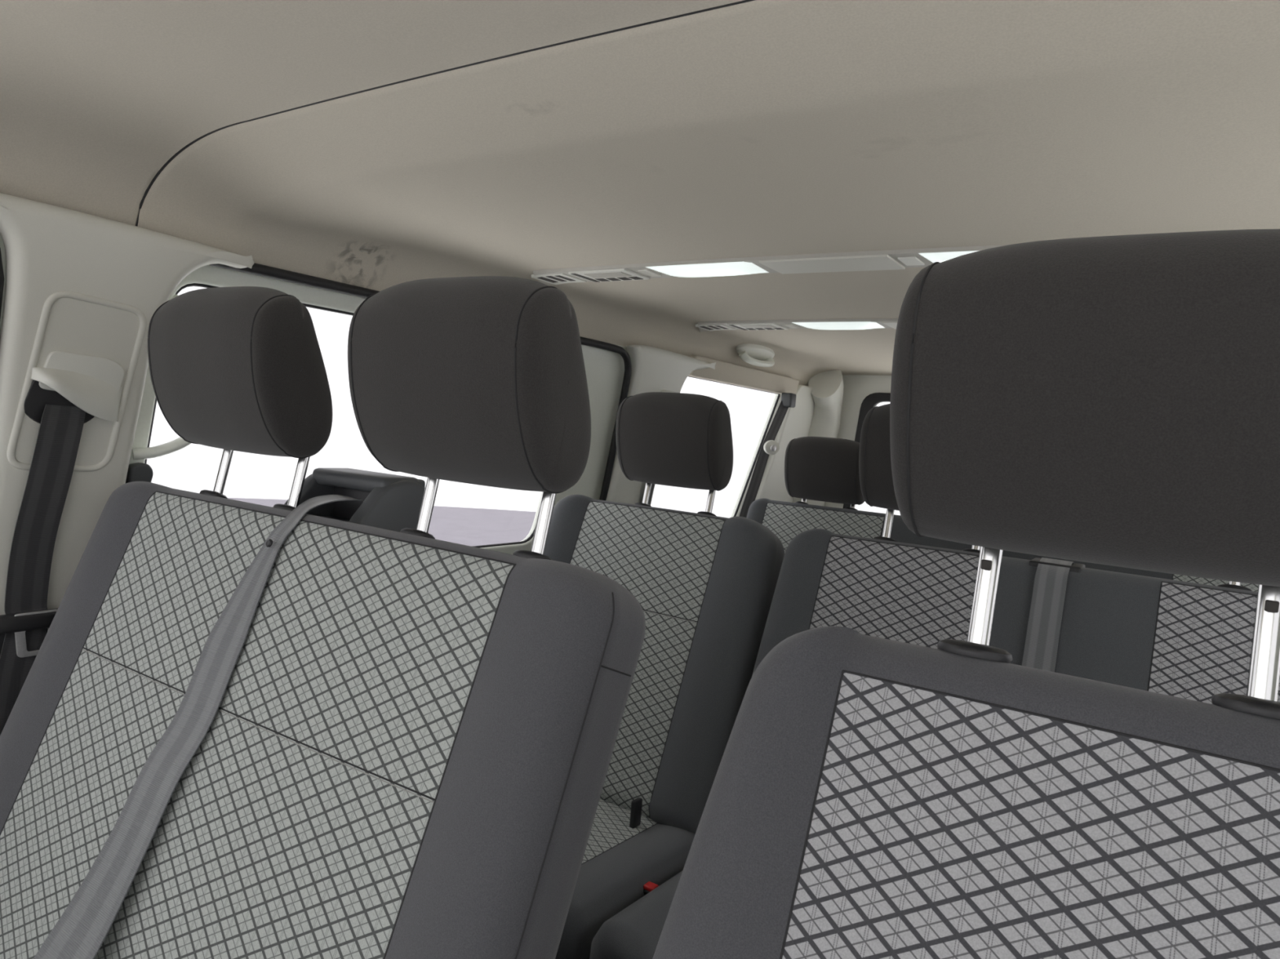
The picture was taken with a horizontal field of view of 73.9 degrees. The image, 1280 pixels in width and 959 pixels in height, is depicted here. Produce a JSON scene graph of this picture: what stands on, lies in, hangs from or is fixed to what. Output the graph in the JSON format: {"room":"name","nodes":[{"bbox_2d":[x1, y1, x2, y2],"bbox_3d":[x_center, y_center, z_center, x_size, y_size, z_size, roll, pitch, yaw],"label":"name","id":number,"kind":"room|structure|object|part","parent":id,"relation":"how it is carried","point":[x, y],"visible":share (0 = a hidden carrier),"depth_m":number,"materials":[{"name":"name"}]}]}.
{"room":"vehicle interior","nodes":[
{"label":"vehicle interior","id":0,"kind":"room"},
{"bbox_2d":[0,235,781,554],"bbox_3d":[-0.613,0.257,2.165,0.246,1.382,4.850,7,4,33],"label":"window frame","id":1,"kind":"structure","parent":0,"point":[604,369],"depth_m":2.57,"materials":[{"name":"beige paint"}]},
{"bbox_2d":[0,248,4,319],"bbox_3d":[-1.169,-0.079,0.982,0.119,0.661,0.760,6,4,25],"label":"trim","id":2,"kind":"structure","parent":1,"relation":"attached to","point":[2,273],"depth_m":1.28,"materials":[{"name":"grey plastic"}]},
{"bbox_2d":[0,628,48,655],"bbox_3d":[-1.113,0.563,1.448,0.195,0.695,0.398,7,4,33],"label":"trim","id":3,"kind":"structure","parent":1,"relation":"attached to","point":[2,636],"depth_m":1.36,"materials":[{"name":"black plastic"}]},
{"bbox_2d":[23,351,124,423],"bbox_3d":[-0.906,-0.143,1.372,0.046,0.121,0.141,7,4,33],"label":"guide","id":4,"kind":"object","parent":1,"relation":"attached to","point":[92,384],"visible":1,"depth_m":1.36,"materials":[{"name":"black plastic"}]},
{"bbox_2d":[0,404,85,735],"bbox_3d":[-0.993,0.286,1.369,0.055,0.816,0.136,7,4,33],"label":"belt","id":5,"kind":"object","parent":4,"relation":"hanging from","point":[26,621],"visible":0.78,"depth_m":1.37,"materials":[{"name":"fabric"}]},
{"bbox_3d":[-0.903,-0.169,1.380,0.018,0.070,0.124,7,4,33],"label":"slider plate","id":6,"kind":"part","parent":4,"relation":"part of","materials":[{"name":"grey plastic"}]},
{"bbox_2d":[0,192,253,615],"bbox_3d":[-0.920,-0.076,1.441,0.154,0.725,0.466,7,4,33],"label":"trim","id":7,"kind":"structure","parent":1,"relation":"attached to","point":[79,282],"depth_m":1.36,"materials":[{"name":"grey plastic"}]},
{"bbox_2d":[132,293,191,460],"bbox_3d":[-0.827,-0.181,1.546,0.150,0.299,0.058,2,4,-41],"label":"handle","id":8,"kind":"object","parent":1,"relation":"attached to","point":[179,443],"visible":0.3,"depth_m":1.53,"materials":[{"name":"beige paint"}]},
{"bbox_2d":[144,283,536,547],"bbox_3d":[-0.569,-0.085,2.061,0.097,0.573,1.232,7,4,33],"label":"trim","id":9,"kind":"structure","parent":1,"relation":"attached to","point":[205,286],"depth_m":1.77,"materials":[{"name":"black rubber"}]},
{"bbox_2d":[208,262,631,500],"bbox_3d":[-0.512,0.158,2.192,0.199,1.157,1.386,7,4,33],"label":"trim","id":10,"kind":"structure","parent":1,"relation":"attached to","point":[258,269],"depth_m":1.78,"materials":[{"name":"black rubber"}]},
{"bbox_2d":[605,344,715,505],"bbox_3d":[0.020,0.029,2.939,0.191,0.935,0.527,7,4,33],"label":"trim","id":11,"kind":"structure","parent":1,"relation":"attached to","point":[654,369],"depth_m":2.77,"materials":[{"name":"grey plastic"}]},
{"bbox_2d":[648,390,675,505],"bbox_3d":[0.006,0.166,2.901,0.153,0.940,0.070,7,4,33],"label":"belt","id":12,"kind":"object","parent":1,"relation":"hanging from","point":[664,391],"visible":0.09,"depth_m":2.90,"materials":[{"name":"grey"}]},
{"bbox_2d":[688,376,780,516],"bbox_3d":[0.296,-0.095,3.379,0.099,0.582,0.943,7,4,33],"label":"trim","id":13,"kind":"structure","parent":1,"relation":"attached to","point":[779,394],"depth_m":3.69,"materials":[{"name":"black rubber"}]},
{"bbox_2d":[688,355,799,394],"bbox_3d":[0.432,-0.403,3.372,0.039,0.074,0.920,7,4,33],"label":"trim","id":14,"kind":"structure","parent":1,"relation":"attached to","point":[724,372],"depth_m":3.31,"materials":[{"name":"beige plastic"}]},
{"bbox_2d":[738,392,795,517],"bbox_3d":[0.491,0.052,3.498,0.072,0.844,0.423,7,4,38],"label":"belt","id":15,"kind":"object","parent":1,"relation":"hanging from","point":[769,446],"visible":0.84,"depth_m":3.52,"materials":[{"name":"black fabric"}]},
{"bbox_3d":[0.544,-0.132,3.511,0.076,0.061,0.014,3,4,-22],"label":"anchor plate","id":16,"kind":"part","parent":15,"relation":"part of","materials":[{"name":"grey plastic"}]},
{"bbox_2d":[755,384,814,502],"bbox_3d":[0.609,0.195,3.929,0.222,1.262,0.560,7,4,33],"label":"trim","id":17,"kind":"structure","parent":1,"relation":"attached to","point":[796,424],"depth_m":3.81,"materials":[{"name":"grey plastic"}]},
{"bbox_3d":[-0.575,-0.082,2.067,0.096,0.595,1.270,7,4,33],"label":"window","id":18,"kind":"structure","parent":1,"relation":"in","visible":0},
{"bbox_2d":[125,462,153,483],"bbox_3d":[-0.904,0.005,1.531,0.039,0.070,0.042,7,4,33],"label":"window latch","id":19,"kind":"structure","parent":18,"relation":"attached to","point":[137,472],"depth_m":1.52,"materials":[{"name":"grey plastic"}]},
{"bbox_2d":[0,0,1279,386],"bbox_3d":[0.469,-0.407,1.673,1.970,0.194,4.516,7,4,33],"label":"ceiling","id":20,"kind":"structure","parent":0,"point":[755,128],"depth_m":1.13,"materials":[{"name":"beige fabric"}]},
{"bbox_2d":[135,0,754,226],"bbox_3d":[-0.033,-0.397,0.906,1.974,0.165,0.004,7,4,33],"label":"trim","id":21,"kind":"structure","parent":20,"relation":"attached to","point":[174,156],"depth_m":1.05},
{"bbox_2d":[736,343,774,367],"bbox_3d":[0.449,-0.486,3.313,0.084,0.089,0.296,7,4,33],"label":"handle","id":22,"kind":"object","parent":20,"relation":"attached to","point":[757,355],"visible":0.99,"depth_m":3.26,"materials":[{"name":"grey plastic"}]},
{"bbox_2d":[530,244,1006,285],"bbox_3d":[0.405,-0.435,1.731,1.627,0.030,0.133,7,4,33],"label":"ceiling vent panel","id":23,"kind":"object","parent":20,"relation":"attached to","point":[888,260],"visible":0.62,"depth_m":1.80,"materials":[{"name":"grey plastic"}]},
{"bbox_2d":[530,273,586,284],"bbox_3d":[-0.202,-0.503,2.131,0.098,0.012,0.101,7,4,33],"label":"round vent","id":24,"kind":"object","parent":23,"relation":"attached to","point":[547,278],"depth_m":2.12,"materials":[{"name":"grey plastic"}]},
{"bbox_2d":[568,268,649,282],"bbox_3d":[-0.074,-0.491,2.044,0.163,0.011,0.112,7,4,33],"label":"air vent","id":25,"kind":"object","parent":23,"relation":"attached to","point":[596,275],"depth_m":2.02,"materials":[{"name":"grey plastic"}]},
{"bbox_2d":[637,269,661,276],"bbox_3d":[0.023,-0.482,1.981,0.025,0.007,0.066,7,4,33],"label":"light switch","id":26,"kind":"object","parent":23,"relation":"attached to","point":[650,273],"depth_m":1.97,"materials":[{"name":"grey plastic"}]},
{"bbox_2d":[897,256,924,266],"bbox_3d":[0.526,-0.425,1.651,0.034,0.007,0.066,7,4,33],"label":"light switch","id":27,"kind":"object","parent":23,"relation":"attached to","point":[902,260],"depth_m":1.65,"materials":[{"name":"grey plastic"}]},
{"bbox_2d":[695,318,897,332],"bbox_3d":[0.860,-0.438,2.426,1.627,0.030,0.145,7,4,33],"label":"console","id":28,"kind":"object","parent":20,"relation":"attached to","point":[818,324],"visible":0.38,"depth_m":2.61,"materials":[{"name":"grey plastic"}]},
{"bbox_2d":[695,324,736,331],"bbox_3d":[0.253,-0.506,2.827,0.098,0.012,0.110,7,4,33],"label":"air vent","id":29,"kind":"object","parent":28,"relation":"attached to","point":[704,327],"depth_m":2.81,"materials":[{"name":"grey plastic"}]},
{"bbox_2d":[727,323,789,330],"bbox_3d":[0.381,-0.493,2.739,0.163,0.011,0.122,7,4,33],"label":"air vent","id":30,"kind":"object","parent":28,"relation":"attached to","point":[745,326],"depth_m":2.72,"materials":[{"name":"grey plastic"}]},
{"bbox_2d":[783,324,799,328],"bbox_3d":[0.478,-0.484,2.676,0.025,0.007,0.072,7,4,33],"label":"light switch","id":31,"kind":"object","parent":28,"relation":"attached to","point":[790,326],"depth_m":2.67,"materials":[{"name":"grey plastic"}]},
{"bbox_2d":[824,374,891,508],"bbox_3d":[1.644,0.279,3.592,2.320,1.540,0.050,7,4,33],"label":"wall","id":32,"kind":"structure","parent":0,"point":[857,388],"depth_m":3.98,"materials":[{"name":"grey plastic"}]},
{"bbox_2d":[792,369,844,506],"bbox_3d":[0.768,0.141,4.033,0.314,1.393,0.246,7,4,33],"label":"trim","id":33,"kind":"structure","parent":32,"relation":"attached to","point":[827,393],"depth_m":3.92,"materials":[{"name":"grey plastic"}]},
{"bbox_2d":[843,392,890,508],"bbox_3d":[1.647,-0.015,3.545,1.617,0.632,0.030,7,4,33],"label":"trim","id":34,"kind":"structure","parent":32,"relation":"attached to","point":[871,401],"depth_m":3.92,"materials":[{"name":"plastic"}]},
{"bbox_3d":[0.263,1.079,1.625,2.380,0.050,4.900,7,4,33],"label":"floor","id":35,"kind":"structure","parent":0,"visible":0},
{"bbox_2d":[0,275,645,958],"bbox_3d":[-0.612,0.380,0.943,1.018,1.278,0.909,7,4,33],"label":"seat","id":36,"kind":"object","parent":35,"relation":"on","point":[406,752],"visible":1,"depth_m":0.97,"materials":[{"name":"grey fabric"}]},
{"bbox_2d":[33,494,364,958],"bbox_3d":[-0.553,0.316,1.129,0.108,0.589,0.417,7,4,36],"label":"belt","id":37,"kind":"object","parent":36,"relation":"attached to","point":[82,928],"visible":0.96,"depth_m":1.07,"materials":[{"name":"grey fabric"}]},
{"bbox_3d":[-0.650,-0.033,1.338,0.018,0.150,0.043,7,4,33],"label":"post","id":38,"kind":"part","parent":36,"relation":"part of","materials":[{"name":"metal"}]},
{"bbox_3d":[-0.549,0.387,1.059,0.758,0.666,0.255,7,4,33],"label":"patterned panel","id":39,"kind":"part","parent":36,"relation":"part of","materials":[{"name":"fabric"}]},
{"bbox_3d":[-0.491,-0.014,1.234,0.018,0.150,0.043,7,4,33],"label":"post","id":40,"kind":"part","parent":36,"relation":"part of","materials":[{"name":"metal"}]},
{"bbox_3d":[-0.522,0.394,1.085,1.017,0.697,0.347,7,4,33],"label":"backrest","id":41,"kind":"part","parent":36,"relation":"part of","materials":[{"name":"grey fabric"}]},
{"bbox_2d":[284,467,428,533],"bbox_3d":[-0.436,0.070,1.285,0.188,0.163,0.142,7,4,33],"label":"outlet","id":42,"kind":"object","parent":36,"relation":"attached to","point":[392,502],"depth_m":1.26,"materials":[{"name":"black plastic"}]},
{"bbox_3d":[-0.267,0.013,1.088,0.018,0.150,0.043,7,4,33],"label":"post","id":43,"kind":"part","parent":36,"relation":"part of","materials":[{"name":"metal"}]},
{"bbox_3d":[-0.108,0.032,0.984,0.018,0.150,0.043,7,4,33],"label":"post","id":44,"kind":"part","parent":36,"relation":"part of","materials":[{"name":"metal"}]},
{"bbox_2d":[543,391,784,958],"bbox_3d":[-0.152,0.389,1.927,0.695,1.222,0.821,7,4,33],"label":"seat","id":45,"kind":"object","parent":35,"relation":"on","point":[704,584],"visible":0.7,"depth_m":1.98,"materials":[{"name":"fabric"}]},
{"bbox_3d":[-0.223,0.740,1.873,0.425,0.053,0.438,7,4,33],"label":"patterned panel","id":46,"kind":"part","parent":45,"relation":"part of","materials":[{"name":"fabric"}]},
{"bbox_2d":[555,823,695,958],"bbox_3d":[-0.253,0.784,1.830,0.680,0.170,0.545,7,4,33],"label":"cushion","id":47,"kind":"object","parent":45,"relation":"on","point":[619,860],"depth_m":1.64,"materials":[{"name":"fabric"}]},
{"bbox_3d":[0.021,0.026,2.253,0.018,0.150,0.043,7,4,33],"label":"post","id":48,"kind":"part","parent":45,"relation":"part of","materials":[{"name":"metal"}]},
{"bbox_3d":[-0.059,0.409,2.096,0.410,0.668,0.257,7,4,33],"label":"patterned panel","id":49,"kind":"part","parent":45,"relation":"part of","materials":[{"name":"fabric"}]},
{"bbox_3d":[-0.032,0.417,2.120,0.690,0.705,0.368,7,4,33],"label":"backrest","id":50,"kind":"part","parent":45,"relation":"part of","materials":[{"name":"fabric"}]},
{"bbox_3d":[0.180,0.045,2.150,0.018,0.150,0.043,7,4,33],"label":"post","id":51,"kind":"part","parent":45,"relation":"part of","materials":[{"name":"metal"}]},
{"bbox_2d":[589,404,1279,958],"bbox_3d":[0.629,0.479,1.411,1.185,1.228,0.811,7,4,33],"label":"seat","id":52,"kind":"object","parent":35,"relation":"on","point":[1180,639],"visible":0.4,"depth_m":1.65,"materials":[{"name":"fabric"}]},
{"bbox_2d":[589,871,682,958],"bbox_3d":[0.524,0.876,1.322,1.155,0.170,0.545,7,4,33],"label":"cushion","id":53,"kind":"object","parent":52,"relation":"on","point":[634,932],"depth_m":1.42,"materials":[{"name":"fabric"}]},
{"bbox_2d":[643,881,658,895],"bbox_3d":[0.017,0.816,1.618,0.032,0.094,0.030,7,4,33],"label":"belt buckle","id":54,"kind":"object","parent":52,"relation":"attached to","point":[649,886],"visible":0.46,"depth_m":1.61,"materials":[{"name":"red plastic"}]},
{"bbox_3d":[0.558,0.083,1.903,0.018,0.150,0.043,7,4,33],"label":"post","id":55,"kind":"part","parent":52,"relation":"part of","materials":[{"name":"metal"}]},
{"bbox_3d":[0.478,0.475,1.745,0.340,0.668,0.257,7,4,33],"label":"patterned panel","id":56,"kind":"part","parent":52,"relation":"part of","materials":[{"name":"fabric"}]},
{"bbox_3d":[0.717,0.102,1.798,0.018,0.150,0.043,7,4,33],"label":"post","id":57,"kind":"part","parent":52,"relation":"part of","materials":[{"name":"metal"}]},
{"bbox_3d":[0.751,0.510,1.603,1.185,0.701,0.356,7,4,33],"label":"backrest","id":58,"kind":"part","parent":52,"relation":"part of","materials":[{"name":"fabric"}]},
{"bbox_2d":[1022,557,1084,671],"bbox_3d":[0.758,0.416,1.629,0.094,0.516,0.291,7,4,33],"label":"belt","id":59,"kind":"object","parent":52,"relation":"attached to","point":[1043,629],"visible":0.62,"depth_m":1.63,"materials":[{"name":"grey fabric"}]},
{"bbox_3d":[0.831,0.179,1.697,0.094,0.028,0.075,7,4,33],"label":"slot trim","id":60,"kind":"part","parent":59,"relation":"part of","materials":[{"name":"black plastic"}]},
{"bbox_3d":[1.001,0.537,1.403,0.315,0.668,0.257,7,4,33],"label":"patterned panel","id":61,"kind":"part","parent":52,"relation":"part of","materials":[{"name":"fabric"}]},
{"bbox_3d":[1.091,0.146,1.554,0.018,0.150,0.043,7,4,33],"label":"post","id":62,"kind":"part","parent":52,"relation":"part of","materials":[{"name":"metal"}]},
{"bbox_2d":[653,228,1279,958],"bbox_3d":[0.148,0.470,0.376,0.640,1.285,0.792,7,4,33],"label":"seat","id":63,"kind":"object","parent":35,"relation":"on","point":[1114,401],"visible":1,"depth_m":0.60,"materials":[{"name":"grey fabric"}]},
{"bbox_3d":[0.264,0.505,0.559,0.640,0.718,0.360,7,4,33],"label":"backrest","id":64,"kind":"part","parent":63,"relation":"part of","materials":[{"name":"grey fabric"}]},
{"bbox_3d":[0.291,0.078,0.712,0.018,0.160,0.045,7,4,33],"label":"post","id":65,"kind":"part","parent":63,"relation":"part of","materials":[{"name":"metal"}]},
{"bbox_3d":[0.240,0.510,0.524,0.394,0.665,0.248,7,4,33],"label":"patterned panel","id":66,"kind":"part","parent":63,"relation":"part of","materials":[{"name":"fabric"}]},
{"bbox_3d":[0.450,0.097,0.608,0.018,0.160,0.045,7,4,33],"label":"post","id":67,"kind":"part","parent":63,"relation":"part of","materials":[{"name":"metal"}]},
{"bbox_2d":[746,436,1258,591],"bbox_3d":[0.983,0.480,2.564,1.800,1.151,0.769,7,4,33],"label":"seat","id":68,"kind":"object","parent":35,"relation":"on","point":[819,468],"visible":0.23,"depth_m":3.07,"materials":[{"name":"fabric"}]},
{"bbox_3d":[0.583,0.429,3.036,0.452,0.643,0.242,7,4,33],"label":"patterned panel","id":69,"kind":"part","parent":68,"relation":"part of","materials":[{"name":"fabric"}]},
{"bbox_3d":[1.101,0.492,2.746,1.800,0.677,0.336,7,4,33],"label":"backrest","id":70,"kind":"part","parent":68,"relation":"part of","materials":[{"name":"fabric"}]},
{"bbox_3d":[1.621,0.553,2.358,0.300,0.642,0.241,7,4,33],"label":"patterned panel","id":71,"kind":"part","parent":68,"relation":"part of","materials":[{"name":"fabric"}]},
{"label":"outside","id":72,"kind":"structure","parent":0,"visible":0},
{"bbox_2d":[227,497,536,546],"bbox_3d":[0.218,1.626,1.657,29.000,0.050,29.000,7,4,33],"label":"floor","id":73,"kind":"structure","parent":72,"point":[469,526],"depth_m":13.44,"materials":[{"name":"grey concrete"}]}
]}

